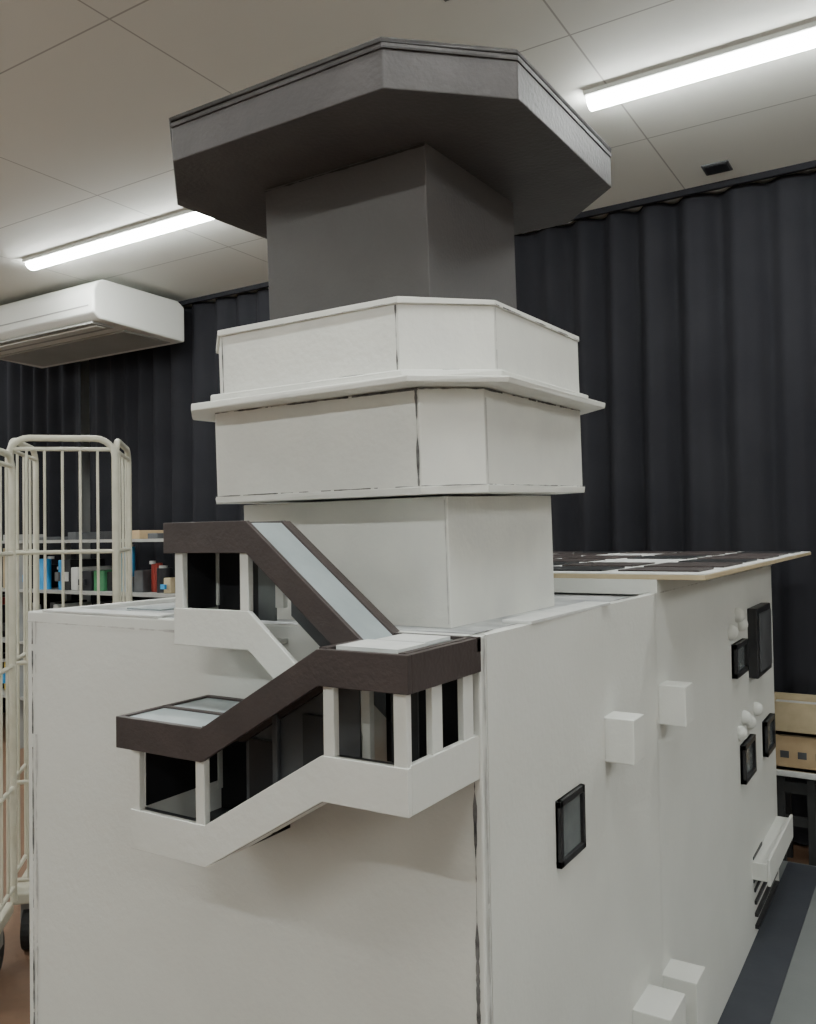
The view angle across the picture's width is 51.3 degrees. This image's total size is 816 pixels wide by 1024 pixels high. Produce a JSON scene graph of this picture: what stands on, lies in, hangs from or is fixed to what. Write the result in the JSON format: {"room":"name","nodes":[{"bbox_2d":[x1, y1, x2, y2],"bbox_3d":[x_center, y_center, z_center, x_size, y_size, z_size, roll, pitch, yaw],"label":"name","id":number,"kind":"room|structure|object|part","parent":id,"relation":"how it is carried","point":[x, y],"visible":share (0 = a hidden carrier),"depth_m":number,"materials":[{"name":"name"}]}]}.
{"room":"storage room","nodes":[
{"label":"storage room","id":0,"kind":"room"},
{"bbox_2d":[81,360,90,601],"bbox_3d":[0.517,0.028,5.104,13.500,3.180,0.100,-2,-2,32],"label":"wall","id":1,"kind":"structure","parent":0,"point":[85,420],"depth_m":7.03,"materials":[{"name":"paint"}]},
{"bbox_2d":[0,713,808,1023],"bbox_3d":[-1.713,1.613,1.427,13.500,0.100,8.660,-2,-2,32],"label":"floor","id":2,"kind":"structure","parent":0,"point":[15,969],"depth_m":3.05,"materials":[{"name":"plastic"}]},
{"bbox_2d":[0,448,17,969],"bbox_3d":[-1.569,0.689,2.821,0.424,1.812,0.370,-1,-1,-11],"label":"cart","id":3,"kind":"object","parent":2,"relation":"on","point":[6,908],"visible":1,"depth_m":2.97,"materials":[{"name":"metal"}]},
{"bbox_3d":[-1.377,0.578,2.877,0.010,1.490,0.010,-1,-1,-11],"label":"rod","id":4,"kind":"part","parent":3,"relation":"part of","materials":[{"name":"white metal"}]},
{"bbox_3d":[-1.389,-0.166,2.895,0.016,0.015,0.310,-1,-1,-11],"label":"rail","id":5,"kind":"part","parent":3,"relation":"part of","materials":[{"name":"white metal"}]},
{"bbox_3d":[-1.385,0.143,2.888,0.016,0.015,0.310,-1,-1,-11],"label":"rail","id":6,"kind":"part","parent":3,"relation":"part of","materials":[{"name":"beige metal"}]},
{"bbox_3d":[-1.393,0.581,2.953,0.010,1.490,0.010,-1,-1,-11],"label":"rod","id":7,"kind":"part","parent":3,"relation":"part of","materials":[{"name":"white metal"}]},
{"bbox_3d":[-1.378,0.543,2.878,0.016,0.015,0.310,-1,-1,-11],"label":"rail","id":8,"kind":"part","parent":3,"relation":"part of","materials":[{"name":"white metal"}]},
{"bbox_3d":[-1.371,0.973,2.867,0.016,0.015,0.310,-1,-1,-11],"label":"rail","id":9,"kind":"part","parent":3,"relation":"part of","materials":[{"name":"white metal"}]},
{"bbox_3d":[-1.366,1.323,2.858,0.016,0.015,0.310,-1,-1,-11],"label":"rail","id":10,"kind":"part","parent":3,"relation":"part of","materials":[{"name":"white metal"}]},
{"bbox_2d":[5,435,131,949],"bbox_3d":[-1.312,0.663,3.343,0.394,1.882,0.490,-1,-1,-12],"label":"cart","id":11,"kind":"object","parent":2,"relation":"on","point":[121,463],"visible":0.41,"depth_m":3.16,"materials":[{"name":"metal"}]},
{"bbox_3d":[-1.475,0.553,3.216,0.010,1.560,0.010,-1,-1,-12],"label":"rod","id":12,"kind":"part","parent":11,"relation":"part of","materials":[{"name":"white metal"}]},
{"bbox_3d":[-1.497,0.556,3.321,0.016,0.015,0.430,-1,-1,-12],"label":"rail","id":13,"kind":"part","parent":11,"relation":"part of","materials":[{"name":"white metal"}]},
{"bbox_3d":[-1.490,0.986,3.310,0.016,0.015,0.430,-1,-1,-12],"label":"rail","id":14,"kind":"part","parent":11,"relation":"part of","materials":[{"name":"white metal"}]},
{"bbox_3d":[-1.485,1.336,3.302,0.016,0.015,0.430,-1,-1,-12],"label":"rail","id":15,"kind":"part","parent":11,"relation":"part of","materials":[{"name":"white metal"}]},
{"bbox_3d":[-1.265,0.547,3.121,0.370,0.015,0.016,-1,-1,-12],"label":"rail","id":16,"kind":"part","parent":11,"relation":"part of","materials":[{"name":"white metal"}]},
{"bbox_3d":[-1.258,0.977,3.110,0.370,0.015,0.016,-1,-1,-12],"label":"rail","id":17,"kind":"part","parent":11,"relation":"part of","materials":[{"name":"white metal"}]},
{"bbox_3d":[-1.252,1.327,3.101,0.370,0.015,0.016,-1,-1,-12],"label":"rail","id":18,"kind":"part","parent":11,"relation":"part of","materials":[{"name":"white metal"}]},
{"bbox_3d":[-1.497,0.555,3.321,0.024,1.661,0.453,-1,-1,-12],"label":"frame","id":19,"kind":"part","parent":11,"relation":"part of","materials":[{"name":"white metal"}]},
{"bbox_3d":[-1.497,0.556,3.321,0.010,1.560,0.010,-1,-1,-12],"label":"rod","id":20,"kind":"part","parent":11,"relation":"part of","materials":[{"name":"white metal"}]},
{"bbox_3d":[-1.510,-0.224,3.340,0.016,0.015,0.430,-1,-1,-12],"label":"rail","id":21,"kind":"part","parent":11,"relation":"part of","materials":[{"name":"white metal"}]},
{"bbox_3d":[-1.385,0.549,3.095,0.010,1.560,0.010,-1,-1,-12],"label":"rod","id":22,"kind":"part","parent":11,"relation":"part of","materials":[{"name":"white metal"}]},
{"bbox_3d":[-1.520,0.559,3.426,0.010,1.560,0.010,-1,-1,-12],"label":"rod","id":23,"kind":"part","parent":11,"relation":"part of","materials":[{"name":"beige metal"}]},
{"bbox_3d":[-1.325,0.548,3.108,0.010,1.560,0.010,-1,-1,-12],"label":"rod","id":24,"kind":"part","parent":11,"relation":"part of","materials":[{"name":"beige metal"}]},
{"bbox_3d":[-1.277,-0.232,3.140,0.370,0.015,0.016,-1,-1,-12],"label":"rail","id":25,"kind":"part","parent":11,"relation":"part of","materials":[{"name":"white metal"}]},
{"bbox_3d":[-1.265,0.547,3.121,0.010,1.560,0.010,-1,-1,-12],"label":"rod","id":26,"kind":"part","parent":11,"relation":"part of","materials":[{"name":"beige metal"}]},
{"bbox_3d":[-1.271,0.148,3.131,0.370,0.015,0.016,-1,-1,-12],"label":"rail","id":27,"kind":"part","parent":11,"relation":"part of","materials":[{"name":"beige metal"}]},
{"bbox_3d":[-1.205,0.547,3.134,0.010,1.560,0.010,-1,-1,-12],"label":"rod","id":28,"kind":"part","parent":11,"relation":"part of","materials":[{"name":"beige metal"}]},
{"bbox_3d":[-1.144,0.546,3.147,0.010,1.560,0.010,-1,-1,-12],"label":"rod","id":29,"kind":"part","parent":11,"relation":"part of","materials":[{"name":"white metal"}]},
{"bbox_3d":[-1.113,0.549,3.294,0.010,1.560,0.010,-1,-1,-12],"label":"rod","id":30,"kind":"part","parent":11,"relation":"part of","materials":[{"name":"white metal"}]},
{"bbox_3d":[-1.136,0.552,3.399,0.024,1.661,0.453,-1,-1,-12],"label":"frame","id":31,"kind":"part","parent":11,"relation":"part of","materials":[{"name":"white metal"}]},
{"bbox_3d":[-1.136,0.552,3.399,0.010,1.560,0.010,-1,-1,-12],"label":"rod","id":32,"kind":"part","parent":11,"relation":"part of","materials":[{"name":"beige metal"}]},
{"bbox_3d":[-1.148,-0.227,3.418,0.016,0.015,0.430,-1,-1,-12],"label":"rail","id":33,"kind":"part","parent":11,"relation":"part of","materials":[{"name":"white metal"}]},
{"bbox_3d":[-1.142,0.152,3.409,0.016,0.015,0.430,-1,-1,-12],"label":"rail","id":34,"kind":"part","parent":11,"relation":"part of","materials":[{"name":"beige metal"}]},
{"bbox_3d":[-1.158,0.555,3.504,0.010,1.560,0.010,-1,-1,-12],"label":"rod","id":35,"kind":"part","parent":11,"relation":"part of","materials":[{"name":"beige metal"}]},
{"bbox_2d":[2,530,174,748],"bbox_3d":[-2.711,0.919,6.306,3.500,1.560,0.440,-2,-2,32],"label":"storage rack","id":36,"kind":"object","parent":2,"relation":"on","point":[158,581],"visible":0.27,"depth_m":5.90,"materials":[{"name":"grey metal"}]},
{"bbox_2d":[3,548,4,587],"bbox_3d":[-2.987,0.417,6.338,0.059,0.294,0.059,-2,-2,32],"label":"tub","id":37,"kind":"object","parent":36,"relation":"in","point":[3,548],"depth_m":6.31,"materials":[{"name":"brown plastic"}]},
{"bbox_2d":[3,688,23,700],"bbox_3d":[-2.705,1.339,6.296,3.500,0.020,0.440,-2,-2,32],"label":"shelf","id":38,"kind":"object","parent":36,"relation":"attached to","point":[4,689],"depth_m":6.12,"materials":[{"name":"grey metal"}]},
{"bbox_2d":[39,559,51,589],"bbox_3d":[-2.595,0.443,6.079,0.085,0.217,0.085,-2,-2,32],"label":"tub","id":39,"kind":"object","parent":36,"relation":"in","point":[41,561],"depth_m":6.05,"materials":[{"name":"blue plastic"}]},
{"bbox_2d":[2,538,162,543],"bbox_3d":[-2.723,0.220,6.323,3.500,0.020,0.440,-2,-2,32],"label":"shelf","id":40,"kind":"object","parent":36,"relation":"attached to","point":[48,540],"depth_m":5.78,"materials":[{"name":"grey metal"}]},
{"bbox_2d":[2,587,174,597],"bbox_3d":[-2.717,0.570,6.315,3.500,0.020,0.440,-2,-2,32],"label":"shelf","id":41,"kind":"object","parent":36,"relation":"attached to","point":[136,592],"depth_m":5.69,"materials":[{"name":"grey metal"}]},
{"bbox_2d":[132,547,134,591],"bbox_3d":[-1.855,0.381,5.672,0.068,0.298,0.068,-2,-2,32],"label":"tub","id":42,"kind":"object","parent":36,"relation":"in","point":[133,548],"depth_m":5.65,"materials":[{"name":"plastic"}]},
{"bbox_2d":[151,563,162,591],"bbox_3d":[-1.651,0.430,5.592,0.073,0.189,0.073,-2,-2,32],"label":"tub","id":43,"kind":"object","parent":36,"relation":"in","point":[154,566],"depth_m":5.56,"materials":[{"name":"red plastic"}]},
{"bbox_2d":[157,568,172,592],"bbox_3d":[-1.579,0.442,5.518,0.099,0.159,0.099,-2,-2,32],"label":"tub","id":44,"kind":"object","parent":36,"relation":"in","point":[162,573],"depth_m":5.47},
{"bbox_2d":[27,36,815,1023],"bbox_3d":[0.849,0.392,2.215,2.700,2.299,3.431,-2,-2,32],"label":"model","id":45,"kind":"object","parent":2,"relation":"on","point":[381,750],"visible":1,"depth_m":1.53},
{"bbox_3d":[-0.429,0.415,1.354,0.018,0.117,0.012,-2,-2,32],"label":"post","id":46,"kind":"part","parent":45,"relation":"part of","materials":[{"name":"white paint"}]},
{"bbox_3d":[-0.386,0.106,1.449,0.018,0.117,0.012,-2,-2,32],"label":"post","id":47,"kind":"part","parent":45,"relation":"part of","materials":[{"name":"white paint"}]},
{"bbox_3d":[-0.309,0.411,1.279,0.018,0.117,0.012,-2,-2,32],"label":"post","id":48,"kind":"part","parent":45,"relation":"part of","materials":[{"name":"white paint"}]},
{"bbox_3d":[-0.343,0.108,1.521,0.018,0.117,0.012,-2,-2,32],"label":"post","id":49,"kind":"part","parent":45,"relation":"part of","materials":[{"name":"white paint"}]},
{"bbox_3d":[-0.338,0.424,1.509,0.016,0.130,0.012,-2,-2,32],"label":"post","id":50,"kind":"part","parent":45,"relation":"part of","materials":[{"name":"white paint"}]},
{"bbox_3d":[-0.269,0.433,1.474,0.160,0.188,0.006,-2,-2,32],"label":"panel","id":51,"kind":"part","parent":45,"relation":"part of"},
{"bbox_3d":[-0.297,0.109,1.494,0.095,0.158,0.006,-2,-2,32],"label":"panel","id":52,"kind":"part","parent":45,"relation":"part of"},
{"bbox_3d":[-0.260,0.103,1.371,0.018,0.117,0.012,-2,-2,32],"label":"post","id":53,"kind":"part","parent":45,"relation":"part of","materials":[{"name":"white paint"}]},
{"bbox_3d":[-0.226,0.425,1.322,0.050,0.142,0.005,-2,-2,32],"label":"dark door","id":54,"kind":"part","parent":45,"relation":"part of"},
{"bbox_3d":[-0.202,0.391,1.305,0.010,0.160,0.008,-2,-2,32],"label":"post","id":55,"kind":"part","parent":45,"relation":"part of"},
{"bbox_3d":[-0.215,0.104,1.442,0.018,0.117,0.012,-2,-2,32],"label":"post","id":56,"kind":"part","parent":45,"relation":"part of","materials":[{"name":"white paint"}]},
{"bbox_3d":[-0.104,0.274,1.154,0.018,0.117,0.012,-2,-2,32],"label":"post","id":57,"kind":"part","parent":45,"relation":"part of","materials":[{"name":"white paint"}]},
{"bbox_3d":[-0.058,0.296,1.228,0.014,0.160,0.012,-2,-2,32],"label":"post","id":58,"kind":"part","parent":45,"relation":"part of","materials":[{"name":"white paint"}]},
{"bbox_3d":[-0.007,0.271,1.094,0.020,0.117,0.012,-2,-2,32],"label":"post","id":59,"kind":"part","parent":45,"relation":"part of","materials":[{"name":"white paint"}]},
{"bbox_3d":[0.029,0.292,1.291,0.146,0.188,0.006,-2,-2,32],"label":"panel","id":60,"kind":"part","parent":45,"relation":"part of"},
{"bbox_3d":[0.036,0.271,1.154,0.010,0.115,0.028,-2,-2,32],"label":"post","id":61,"kind":"part","parent":45,"relation":"part of","materials":[{"name":"white paint"}]},
{"bbox_3d":[0.083,0.272,1.231,0.010,0.115,0.030,-2,-2,32],"label":"post","id":62,"kind":"part","parent":45,"relation":"part of","materials":[{"name":"white paint"}]},
{"bbox_3d":[0.262,0.558,1.472,0.012,0.115,0.012,-2,-2,32],"label":"frame","id":63,"kind":"part","parent":45,"relation":"part of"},
{"bbox_3d":[0.406,0.167,2.747,0.209,0.004,0.265,-2,-2,32],"label":"roof panel","id":64,"kind":"part","parent":45,"relation":"part of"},
{"bbox_3d":[0.560,0.182,3.440,0.185,0.004,0.291,-2,-2,32],"label":"roof panel","id":65,"kind":"part","parent":45,"relation":"part of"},
{"bbox_3d":[0.690,0.197,4.124,0.239,0.004,0.225,-2,-2,32],"label":"roof panel","id":66,"kind":"part","parent":45,"relation":"part of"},
{"bbox_3d":[0.288,0.559,1.520,0.006,0.115,0.120,-2,-2,32],"label":"pane","id":67,"kind":"part","parent":45,"relation":"part of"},
{"bbox_3d":[0.290,0.507,1.519,0.012,0.012,0.120,-2,-2,32],"label":"frame","id":68,"kind":"part","parent":45,"relation":"part of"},
{"bbox_3d":[0.291,0.610,1.517,0.012,0.012,0.120,-2,-2,32],"label":"frame","id":69,"kind":"part","parent":45,"relation":"part of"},
{"bbox_3d":[0.575,0.171,3.018,0.195,0.004,0.191,-2,-2,32],"label":"roof panel","id":70,"kind":"part","parent":45,"relation":"part of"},
{"bbox_3d":[0.745,0.186,3.737,0.199,0.004,0.225,-2,-2,32],"label":"roof panel","id":71,"kind":"part","parent":45,"relation":"part of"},
{"bbox_3d":[0.319,0.559,1.564,0.012,0.115,0.012,-2,-2,32],"label":"frame","id":72,"kind":"part","parent":45,"relation":"part of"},
{"bbox_3d":[0.458,0.157,2.356,0.229,0.004,0.195,-2,-2,32],"label":"roof panel","id":73,"kind":"part","parent":45,"relation":"part of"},
{"bbox_3d":[0.903,0.190,3.992,0.185,0.004,0.191,-2,-2,32],"label":"roof panel","id":74,"kind":"part","parent":45,"relation":"part of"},
{"bbox_3d":[0.760,0.176,3.316,0.209,0.004,0.325,-2,-2,32],"label":"roof panel","id":75,"kind":"part","parent":45,"relation":"part of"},
{"bbox_3d":[0.619,0.161,2.615,0.215,0.004,0.231,-2,-2,32],"label":"roof panel","id":76,"kind":"part","parent":45,"relation":"part of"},
{"bbox_2d":[604,711,644,764],"bbox_3d":[0.434,0.454,1.708,0.064,0.088,0.070,-2,-2,32],"label":"vent","id":77,"kind":"object","parent":45,"relation":"attached to","point":[624,740],"depth_m":1.68,"materials":[{"name":"white paint"}]},
{"bbox_3d":[1.102,0.184,3.868,0.209,0.004,0.225,-2,-2,32],"label":"roof panel","id":78,"kind":"part","parent":45,"relation":"part of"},
{"bbox_2d":[633,984,685,1023],"bbox_3d":[0.544,1.147,1.835,0.082,0.180,0.120,-2,-2,32],"label":"vent","id":79,"kind":"object","parent":45,"relation":"attached to","point":[653,1004],"depth_m":1.82,"materials":[{"name":"white paint"}]},
{"bbox_3d":[0.675,0.150,2.221,0.205,0.004,0.161,-2,-2,32],"label":"roof panel","id":80,"kind":"part","parent":45,"relation":"part of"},
{"bbox_3d":[0.972,0.169,3.184,0.215,0.004,0.291,-2,-2,32],"label":"roof panel","id":81,"kind":"part","parent":45,"relation":"part of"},
{"bbox_2d":[658,680,693,726],"bbox_3d":[0.647,0.462,2.053,0.064,0.094,0.072,-2,-2,32],"label":"vent","id":82,"kind":"object","parent":45,"relation":"attached to","point":[675,698],"depth_m":2.03,"materials":[{"name":"white paint"}]},
{"bbox_2d":[662,959,706,1023],"bbox_3d":[0.652,1.142,2.009,0.082,0.115,0.090,-2,-2,32],"label":"vent","id":83,"kind":"object","parent":45,"relation":"attached to","point":[689,979],"depth_m":1.98,"materials":[{"name":"white paint"}]},
{"bbox_3d":[1.157,0.174,3.482,0.229,0.004,0.225,-2,-2,32],"label":"roof panel","id":84,"kind":"part","parent":45,"relation":"part of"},
{"bbox_3d":[0.836,0.154,2.481,0.219,0.004,0.265,-2,-2,32],"label":"roof panel","id":85,"kind":"part","parent":45,"relation":"part of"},
{"bbox_3d":[1.315,0.177,3.736,0.215,0.004,0.191,-2,-2,32],"label":"roof panel","id":86,"kind":"part","parent":45,"relation":"part of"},
{"bbox_3d":[1.004,0.158,2.752,0.205,0.004,0.191,-2,-2,32],"label":"roof panel","id":87,"kind":"part","parent":45,"relation":"part of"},
{"bbox_2d":[728,624,738,639],"bbox_3d":[1.036,0.386,2.729,0.050,0.050,0.050,-2,-2,32],"label":"vent","id":88,"kind":"object","parent":45,"relation":"attached to","point":[733,632],"depth_m":2.71,"materials":[{"name":"white paint"}]},
{"bbox_3d":[1.056,0.484,2.748,0.020,0.109,0.016,-2,-2,32],"label":"frame","id":89,"kind":"part","parent":45,"relation":"part of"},
{"bbox_3d":[1.189,0.162,3.050,0.219,0.004,0.325,-2,-2,32],"label":"roof panel","id":90,"kind":"part","parent":45,"relation":"part of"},
{"bbox_3d":[1.098,0.485,2.825,0.010,0.109,0.190,-2,-2,32],"label":"pane","id":91,"kind":"part","parent":45,"relation":"part of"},
{"bbox_3d":[1.101,0.438,2.824,0.020,0.016,0.190,-2,-2,32],"label":"frame","id":92,"kind":"part","parent":45,"relation":"part of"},
{"bbox_3d":[1.103,0.531,2.821,0.020,0.016,0.190,-2,-2,32],"label":"frame","id":93,"kind":"part","parent":45,"relation":"part of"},
{"bbox_2d":[734,608,747,631],"bbox_3d":[1.107,0.360,2.845,0.050,0.085,0.100,-2,-2,32],"label":"vent","id":94,"kind":"object","parent":45,"relation":"attached to","point":[740,622],"depth_m":2.81,"materials":[{"name":"white paint"}]},
{"bbox_2d":[737,725,747,740],"bbox_3d":[1.100,0.732,2.814,0.050,0.050,0.050,-2,-2,32],"label":"vent","id":95,"kind":"object","parent":45,"relation":"attached to","point":[742,733],"depth_m":2.80,"materials":[{"name":"white paint"}]},
{"bbox_3d":[1.114,0.840,2.825,0.020,0.127,0.016,-2,-2,32],"label":"frame","id":96,"kind":"part","parent":45,"relation":"part of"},
{"bbox_3d":[1.156,0.841,2.901,0.010,0.127,0.190,-2,-2,32],"label":"pane","id":97,"kind":"part","parent":45,"relation":"part of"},
{"bbox_3d":[1.148,0.486,2.896,0.020,0.109,0.016,-2,-2,32],"label":"frame","id":98,"kind":"part","parent":45,"relation":"part of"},
{"bbox_2d":[742,710,751,724],"bbox_3d":[1.141,0.698,2.883,0.050,0.050,0.050,-2,-2,32],"label":"vent","id":99,"kind":"object","parent":45,"relation":"attached to","point":[746,716],"depth_m":2.86,"materials":[{"name":"white paint"}]},
{"bbox_3d":[1.159,0.785,2.900,0.020,0.016,0.190,-2,-2,32],"label":"frame","id":100,"kind":"part","parent":45,"relation":"part of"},
{"bbox_3d":[1.161,0.896,2.897,0.020,0.016,0.190,-2,-2,32],"label":"frame","id":101,"kind":"part","parent":45,"relation":"part of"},
{"bbox_2d":[747,716,756,728],"bbox_3d":[1.184,0.729,2.950,0.050,0.050,0.050,-2,-2,32],"label":"vent","id":102,"kind":"object","parent":45,"relation":"attached to","point":[752,725],"depth_m":2.93,"materials":[{"name":"white paint"}]},
{"bbox_3d":[1.206,0.842,2.973,0.020,0.127,0.016,-2,-2,32],"label":"frame","id":103,"kind":"part","parent":45,"relation":"part of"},
{"bbox_3d":[1.373,0.167,3.347,0.205,0.004,0.191,-2,-2,32],"label":"roof panel","id":104,"kind":"part","parent":45,"relation":"part of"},
{"bbox_3d":[1.250,1.251,3.037,0.004,0.090,0.170,-2,-2,32],"label":"entry door","id":105,"kind":"part","parent":45,"relation":"part of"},
{"bbox_2d":[754,702,763,715],"bbox_3d":[1.258,0.711,3.070,0.050,0.050,0.050,-2,-2,32],"label":"vent","id":106,"kind":"object","parent":45,"relation":"attached to","point":[758,708],"depth_m":3.05,"materials":[{"name":"white paint"}]},
{"bbox_2d":[747,602,771,678],"bbox_3d":[1.284,0.464,3.104,0.035,0.245,0.280,-2,-2,32],"label":"window","id":107,"kind":"structure","parent":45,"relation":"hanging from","point":[759,630],"depth_m":2.99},
{"bbox_2d":[758,608,771,671],"bbox_3d":[1.302,0.463,3.093,0.005,0.205,0.240,-2,-2,32],"label":"window pane","id":108,"kind":"object","parent":45,"relation":"hanging from","point":[764,614],"depth_m":3.07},
{"bbox_3d":[1.341,0.853,3.190,0.020,0.130,0.016,-2,-2,32],"label":"frame","id":109,"kind":"part","parent":45,"relation":"part of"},
{"bbox_3d":[1.380,0.854,3.262,0.010,0.130,0.180,-2,-2,32],"label":"pane","id":110,"kind":"part","parent":45,"relation":"part of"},
{"bbox_3d":[1.384,0.797,3.261,0.020,0.016,0.180,-2,-2,32],"label":"frame","id":111,"kind":"part","parent":45,"relation":"part of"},
{"bbox_3d":[1.531,0.171,3.602,0.219,0.004,0.225,-2,-2,32],"label":"roof panel","id":112,"kind":"part","parent":45,"relation":"part of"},
{"bbox_3d":[1.385,0.911,3.258,0.020,0.016,0.180,-2,-2,32],"label":"frame","id":113,"kind":"part","parent":45,"relation":"part of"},
{"bbox_3d":[1.428,0.855,3.329,0.020,0.130,0.016,-2,-2,32],"label":"frame","id":114,"kind":"part","parent":45,"relation":"part of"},
{"bbox_3d":[0.848,1.507,2.158,2.700,0.066,3.361,-2,-2,32],"label":"board","id":115,"kind":"part","parent":45,"relation":"part of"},
{"bbox_2d":[776,769,815,865],"bbox_3d":[2.300,1.326,3.414,1.560,0.445,0.260,-2,-2,32],"label":"folding table","id":116,"kind":"object","parent":2,"relation":"on","point":[786,787],"visible":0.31,"depth_m":3.68,"materials":[{"name":"metal"}]},
{"bbox_3d":[1.639,1.356,3.724,0.030,0.420,0.030,-2,-2,32],"label":"leg","id":117,"kind":"part","parent":116,"relation":"part of","materials":[{"name":"metal"}]},
{"bbox_3d":[1.734,1.359,3.877,0.030,0.420,0.030,-2,-2,32],"label":"leg","id":118,"kind":"part","parent":116,"relation":"part of","materials":[{"name":"metal"}]},
{"bbox_2d":[776,734,815,773],"bbox_3d":[1.884,1.040,3.669,0.560,0.149,0.232,-2,-2,32],"label":"cardboard box","id":119,"kind":"object","parent":116,"relation":"on","point":[793,753],"visible":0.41,"depth_m":3.67,"materials":[{"name":"beige cardboard"}]},
{"bbox_2d":[780,750,788,757],"bbox_3d":[1.635,1.050,3.689,0.035,0.030,0.003,-2,-2,32],"label":"print","id":120,"kind":"object","parent":119,"relation":"attached to","point":[783,753],"depth_m":3.69},
{"bbox_2d":[774,692,815,737],"bbox_3d":[1.863,0.891,3.680,0.560,0.140,0.240,-2,-2,32],"label":"cardboard box","id":121,"kind":"object","parent":119,"relation":"on","point":[795,714],"visible":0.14,"depth_m":3.67,"materials":[{"name":"brown cardboard"}]},
{"bbox_2d":[798,752,806,759],"bbox_3d":[1.694,1.049,3.652,0.035,0.030,0.003,-2,-2,32],"label":"print","id":122,"kind":"object","parent":119,"relation":"attached to","point":[801,755],"depth_m":3.65},
{"bbox_3d":[1.741,1.353,3.660,0.030,0.420,0.030,-2,-2,32],"label":"leg","id":123,"kind":"part","parent":116,"relation":"part of","materials":[{"name":"metal"}]},
{"bbox_2d":[0,0,815,306],"bbox_3d":[-1.765,-1.665,1.508,13.500,0.100,8.660,-2,-2,32],"label":"ceiling","id":124,"kind":"structure","parent":0,"point":[90,90],"depth_m":3.23,"materials":[{"name":"white tile"}]},
{"bbox_2d":[0,279,183,367],"bbox_3d":[-2.441,-1.328,6.040,1.600,0.328,0.764,-2,-2,32],"label":"air conditioner","id":125,"kind":"object","parent":124,"relation":"attached to","point":[100,318],"depth_m":5.69,"materials":[{"name":"white plastic"}]},
{"bbox_2d":[22,209,212,269],"bbox_3d":[-1.526,-1.513,4.677,1.780,0.053,0.120,-2,-2,32],"label":"ceiling light","id":126,"kind":"object","parent":124,"relation":"attached to","point":[185,218],"depth_m":4.68,"materials":[{"name":"white plastic"}]},
{"bbox_2d":[89,288,269,529],"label":"curtain","id":127,"kind":"object","parent":124,"relation":"hanging from","point":[143,399],"depth_m":6.18,"materials":[{"name":"fabric"}]},
{"bbox_2d":[178,160,815,305],"bbox_3d":[0.322,-1.550,4.869,13.400,0.029,0.025,-2,-2,32],"label":"track","id":128,"kind":"object","parent":124,"relation":"attached to","point":[809,165],"visible":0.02,"depth_m":4.25,"materials":[{"name":"metal"}]},
{"bbox_2d":[14,451,32,534],"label":"curtain","id":129,"kind":"object","parent":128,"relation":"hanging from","point":[29,453],"depth_m":7.09,"materials":[{"name":"fabric"}]},
{"bbox_2d":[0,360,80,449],"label":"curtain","id":130,"kind":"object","parent":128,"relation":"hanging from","point":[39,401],"depth_m":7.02,"materials":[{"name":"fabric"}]},
{"bbox_2d":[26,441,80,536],"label":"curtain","id":131,"kind":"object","parent":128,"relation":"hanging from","point":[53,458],"depth_m":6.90,"materials":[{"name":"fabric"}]},
{"bbox_2d":[514,171,815,694],"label":"curtain","id":132,"kind":"object","parent":124,"relation":"hanging from","point":[689,321],"depth_m":4.22,"materials":[{"name":"fabric"}]},
{"bbox_2d":[583,21,815,110],"bbox_3d":[1.379,-1.604,2.875,1.600,0.053,0.120,-2,-2,32],"label":"ceiling light","id":133,"kind":"object","parent":124,"relation":"attached to","point":[797,39],"depth_m":3.03,"materials":[{"name":"white plastic"}]},
{"bbox_2d":[701,160,732,175],"bbox_3d":[1.438,-1.599,3.957,0.120,0.011,0.120,-2,-2,32],"label":"air vent","id":134,"kind":"object","parent":124,"relation":"in","point":[721,166],"depth_m":3.94,"materials":[{"name":"black plastic"}]}
]}

